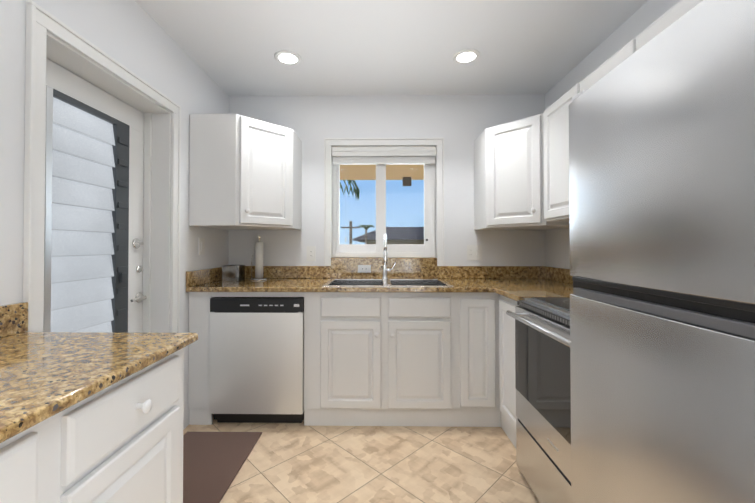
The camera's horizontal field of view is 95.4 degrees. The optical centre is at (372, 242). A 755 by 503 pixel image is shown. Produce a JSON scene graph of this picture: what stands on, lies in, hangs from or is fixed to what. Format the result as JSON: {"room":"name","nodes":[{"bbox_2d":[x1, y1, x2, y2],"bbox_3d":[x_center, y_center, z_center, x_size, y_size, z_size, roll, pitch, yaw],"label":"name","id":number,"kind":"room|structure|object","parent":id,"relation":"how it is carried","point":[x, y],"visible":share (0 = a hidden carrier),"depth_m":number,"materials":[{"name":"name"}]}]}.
{"room":"kitchen","nodes":[
{"label":"kitchen","id":0,"kind":"room"},
{"bbox_2d":[0,0,228,429],"bbox_3d":[-1.337,-0.039,0.265,0.200,2.430,5.200,0,-1,1],"label":"wall","id":1,"kind":"structure","parent":0,"point":[133,36],"depth_m":1.64,"materials":[{"name":"white paint"}]},
{"bbox_2d":[0,302,27,337],"bbox_3d":[-1.228,0.244,-0.072,0.022,0.101,2.536,0,-1,1],"label":"backsplash","id":2,"kind":"structure","parent":1,"relation":"attached to","point":[13,318],"depth_m":1.15,"materials":[{"name":"stone"}]},
{"bbox_2d":[43,58,146,332],"bbox_3d":[-1.367,0.203,1.660,0.086,1.953,0.768,0,-1,1],"label":"door","id":3,"kind":"structure","parent":1,"relation":"in","point":[94,200],"depth_m":1.67,"materials":[{"name":"white"}]},
{"bbox_2d":[23,1,180,332],"bbox_3d":[-1.305,0.171,1.660,0.221,2.041,0.918,0,-1,1],"label":"door frame","id":4,"kind":"structure","parent":1,"relation":"attached to","point":[41,22],"depth_m":1.69,"materials":[{"name":"white wood"}]},
{"bbox_2d":[199,238,204,254],"bbox_3d":[-1.202,0.028,2.418,0.010,0.118,0.074,0,-1,1],"label":"light switch","id":5,"kind":"object","parent":1,"relation":"attached to","point":[201,246],"visible":1,"depth_m":2.41,"materials":[{"name":"white plastic"}]},
{"bbox_2d":[183,414,539,502],"bbox_3d":[0.075,1.226,0.232,3.025,0.100,5.600,0,-1,1],"label":"floor","id":6,"kind":"structure","parent":0,"point":[292,463],"depth_m":1.84,"materials":[{"name":"tile"}]},
{"bbox_2d":[0,348,183,502],"bbox_3d":[-0.922,0.749,-0.091,0.634,0.846,2.516,0,-1,1],"label":"base cabinet","id":7,"kind":"object","parent":6,"relation":"on","point":[121,441],"visible":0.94,"depth_m":0.83,"materials":[{"name":"white wood"}]},
{"bbox_2d":[0,332,197,442],"bbox_3d":[-0.927,0.310,-0.076,0.622,0.030,2.536,0,-1,1],"label":"countertop","id":8,"kind":"structure","parent":7,"relation":"on","point":[44,376],"depth_m":0.86,"materials":[{"name":"stone"}]},
{"bbox_2d":[183,432,261,502],"bbox_3d":[-0.935,1.186,1.681,0.475,0.010,0.950,0,-1,1],"label":"doormat","id":9,"kind":"object","parent":6,"relation":"on","point":[213,462],"visible":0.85,"depth_m":1.85,"materials":[{"name":"brown fabric"}]},
{"bbox_2d":[209,297,303,422],"bbox_3d":[-0.751,0.783,2.519,0.604,0.836,0.598,0,-1,1],"label":"dishwasher","id":10,"kind":"object","parent":6,"relation":"on","point":[256,359],"visible":0.92,"depth_m":2.22,"materials":[{"name":"metal"}]},
{"bbox_2d":[316,308,387,425],"bbox_3d":[-0.128,0.871,2.525,0.415,0.660,0.623,0,-1,1],"label":"base cabinet","id":11,"kind":"object","parent":6,"relation":"on","point":[352,343],"depth_m":2.22,"materials":[{"name":"white wood"}]},
{"bbox_2d":[384,308,455,426],"bbox_3d":[0.302,0.871,2.519,0.445,0.660,0.623,0,-1,1],"label":"base cabinet","id":12,"kind":"object","parent":6,"relation":"on","point":[442,359],"depth_m":2.21,"materials":[{"name":"white wood"}]},
{"bbox_2d":[436,292,495,426],"bbox_3d":[0.659,0.763,2.516,0.270,0.876,0.623,0,-1,1],"label":"base cabinet","id":13,"kind":"object","parent":6,"relation":"on","point":[473,314],"depth_m":2.21,"materials":[{"name":"white wood"}]},
{"bbox_2d":[186,234,572,300],"bbox_3d":[0.104,0.199,2.392,2.619,0.542,1.151,0,-1,1],"label":"countertop","id":14,"kind":"structure","parent":13,"relation":"on","point":[406,274],"depth_m":2.68,"materials":[{"name":"stone"}]},
{"bbox_2d":[222,265,244,280],"bbox_3d":[-1.070,0.234,2.644,0.125,0.118,0.125,0,-1,1],"label":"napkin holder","id":15,"kind":"object","parent":14,"relation":"on","point":[233,272],"visible":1,"depth_m":2.58,"materials":[{"name":"silver metal"}]},
{"bbox_2d":[249,236,268,279],"bbox_3d":[-0.904,0.120,2.733,0.147,0.349,0.147,0,-1,1],"label":"towel holder","id":16,"kind":"object","parent":14,"relation":"on","point":[259,260],"visible":1,"depth_m":2.71,"materials":[{"name":"silver metal"}]},
{"bbox_2d":[358,265,370,272],"bbox_3d":[-0.069,0.215,2.816,0.106,0.062,0.008,0,-1,1],"label":"outlet","id":17,"kind":"object","parent":14,"relation":"attached to","point":[364,268],"visible":1,"depth_m":2.81,"materials":[{"name":"white plastic"}]},
{"bbox_2d":[322,278,453,286],"bbox_3d":[0.101,0.379,2.504,0.861,0.185,0.530,0,-1,1],"label":"sink basin","id":18,"kind":"object","parent":14,"relation":"in","point":[334,282],"depth_m":2.68,"materials":[{"name":"metal"}]},
{"bbox_2d":[496,293,518,447],"bbox_3d":[1.103,0.757,2.016,0.613,0.876,0.446,0,-1,1],"label":"base cabinet","id":19,"kind":"object","parent":6,"relation":"on","point":[506,416],"depth_m":2.07,"materials":[{"name":"white wood"}]},
{"bbox_2d":[506,297,570,502],"bbox_3d":[1.037,0.636,1.416,0.710,1.045,0.753,0,-1,1],"label":"range","id":20,"kind":"object","parent":6,"relation":"on","point":[543,393],"visible":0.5,"depth_m":1.50,"materials":[{"name":"metal"}]},
{"bbox_2d":[569,0,754,502],"bbox_3d":[0.962,0.375,0.635,0.802,1.610,0.765,0,-1,1],"label":"fridge","id":21,"kind":"object","parent":6,"relation":"on","point":[662,227],"visible":1,"depth_m":0.66,"materials":[{"name":"metal"}]},
{"bbox_2d":[229,95,545,265],"bbox_3d":[0.112,-0.009,2.946,3.025,2.430,0.200,0,-1,1],"label":"wall","id":22,"kind":"structure","parent":0,"point":[459,124],"depth_m":2.85,"materials":[{"name":"white paint"}]},
{"bbox_2d":[189,114,301,229],"bbox_3d":[-0.900,-0.477,2.557,0.607,0.737,0.609,0,-1,1],"label":"upper cabinet","id":23,"kind":"object","parent":22,"relation":"attached to","point":[245,172],"visible":1,"depth_m":2.28,"materials":[{"name":"white wood"}]},
{"bbox_2d":[307,246,315,260],"bbox_3d":[-0.512,0.092,2.848,0.074,0.125,0.008,0,-1,1],"label":"electrical outlet","id":24,"kind":"object","parent":22,"relation":"attached to","point":[311,253],"visible":1,"depth_m":2.85,"materials":[{"name":"white plastic"}]},
{"bbox_2d":[340,165,423,179],"bbox_3d":[0.317,-1.114,4.236,6.000,0.230,2.340,0,-1,1],"label":"canopy","id":25,"kind":"object","parent":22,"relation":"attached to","point":[349,171],"depth_m":4.86,"materials":[{"name":"brown fabric"}]},
{"bbox_2d":[403,177,410,185],"bbox_3d":[0.514,-0.916,5.161,0.130,0.135,0.020,0,-1,1],"label":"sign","id":26,"kind":"object","parent":25,"relation":"hanging from","point":[405,183],"depth_m":5.15,"materials":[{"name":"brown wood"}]},
{"bbox_2d":[324,138,443,265],"bbox_3d":[0.093,-0.335,2.901,0.991,1.056,0.148,0,-1,1],"label":"sliding window","id":27,"kind":"structure","parent":22,"relation":"in","point":[426,248],"depth_m":2.90,"materials":[{"name":"white plastic"}]},
{"bbox_2d":[332,146,435,241],"bbox_3d":[0.093,-0.404,2.881,0.865,0.798,0.054,0,-1,1],"label":"window blind","id":28,"kind":"object","parent":27,"relation":"attached to","point":[339,153],"visible":0.98,"depth_m":2.86,"materials":[{"name":"white fabric"}]},
{"bbox_2d":[467,245,481,259],"bbox_3d":[0.838,0.083,2.829,0.122,0.125,0.010,0,-1,1],"label":"electrical outlet","id":29,"kind":"object","parent":22,"relation":"attached to","point":[474,252],"visible":1,"depth_m":2.83,"materials":[{"name":"white plastic"}]},
{"bbox_2d":[474,113,568,229],"bbox_3d":[1.125,-0.477,2.534,0.582,0.737,0.600,0,-1,1],"label":"upper cabinet","id":30,"kind":"object","parent":22,"relation":"attached to","point":[508,175],"visible":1,"depth_m":2.39,"materials":[{"name":"white wood"}]},
{"bbox_2d":[135,0,647,95],"bbox_3d":[0.075,-1.304,0.260,3.025,0.100,5.600,0,-1,1],"label":"ceiling","id":31,"kind":"structure","parent":0,"point":[386,47],"depth_m":2.11,"materials":[{"name":"white paint"}]},
{"bbox_2d":[274,50,301,64],"bbox_3d":[-0.565,-1.227,2.288,0.176,0.007,0.176,0,-1,1],"label":"recessed light","id":32,"kind":"object","parent":31,"relation":"in","point":[285,57],"visible":1,"depth_m":2.28,"materials":[{"name":"white"}]},
{"bbox_2d":[453,49,479,63],"bbox_3d":[0.618,-1.228,2.272,0.176,0.007,0.176,0,-1,1],"label":"recessed light","id":33,"kind":"object","parent":31,"relation":"in","point":[466,56],"visible":1,"depth_m":2.26,"materials":[{"name":"white"}]},
{"bbox_2d":[545,0,679,268],"bbox_3d":[1.488,-0.040,0.227,0.200,2.430,5.200,0,-1,1],"label":"wall","id":34,"kind":"structure","parent":0,"point":[642,18],"depth_m":2.23,"materials":[{"name":"white paint"}]},
{"bbox_2d":[544,0,702,220],"bbox_3d":[1.228,-0.512,1.214,0.340,0.727,2.037,0,-1,1],"label":"upper cabinet","id":35,"kind":"object","parent":34,"relation":"attached to","point":[556,160],"visible":0.23,"depth_m":1.98,"materials":[{"name":"white wood"}]},
{"label":"outside","id":36,"kind":"structure","parent":0,"visible":0},
{"bbox_3d":[-0.793,4.646,33.060,80.000,0.200,59.500,0,-1,1],"label":"ground","id":37,"kind":"structure","parent":36,"visible":0},
{"bbox_2d":[340,180,359,197],"bbox_3d":[-1.032,1.077,7.015,1.508,6.350,1.024,0,-1,1],"label":"palm","id":38,"kind":"object","parent":37,"relation":"on","point":[357,191],"depth_m":6.90,"materials":[{"name":"green plant"}]},
{"bbox_2d":[341,221,359,243],"bbox_3d":[-0.760,1.782,11.839,0.640,5.050,0.100,0,-1,1],"label":"pole","id":39,"kind":"object","parent":37,"relation":"on","point":[350,227],"depth_m":11.83,"materials":[{"name":"brown wood"}]},
{"bbox_2d":[358,225,374,243],"bbox_3d":[-0.212,1.858,11.331,0.556,4.886,0.562,0,-1,1],"label":"palm","id":40,"kind":"object","parent":37,"relation":"on","point":[366,227],"depth_m":11.32,"materials":[{"name":"green plant"}]},
{"bbox_2d":[352,227,423,243],"bbox_3d":[4.870,1.807,16.263,11.220,5.100,8.000,0,-1,1],"label":"house","id":41,"kind":"structure","parent":37,"relation":"on","point":[407,237],"depth_m":13.38,"materials":[{"name":"grey paint"}]}
]}

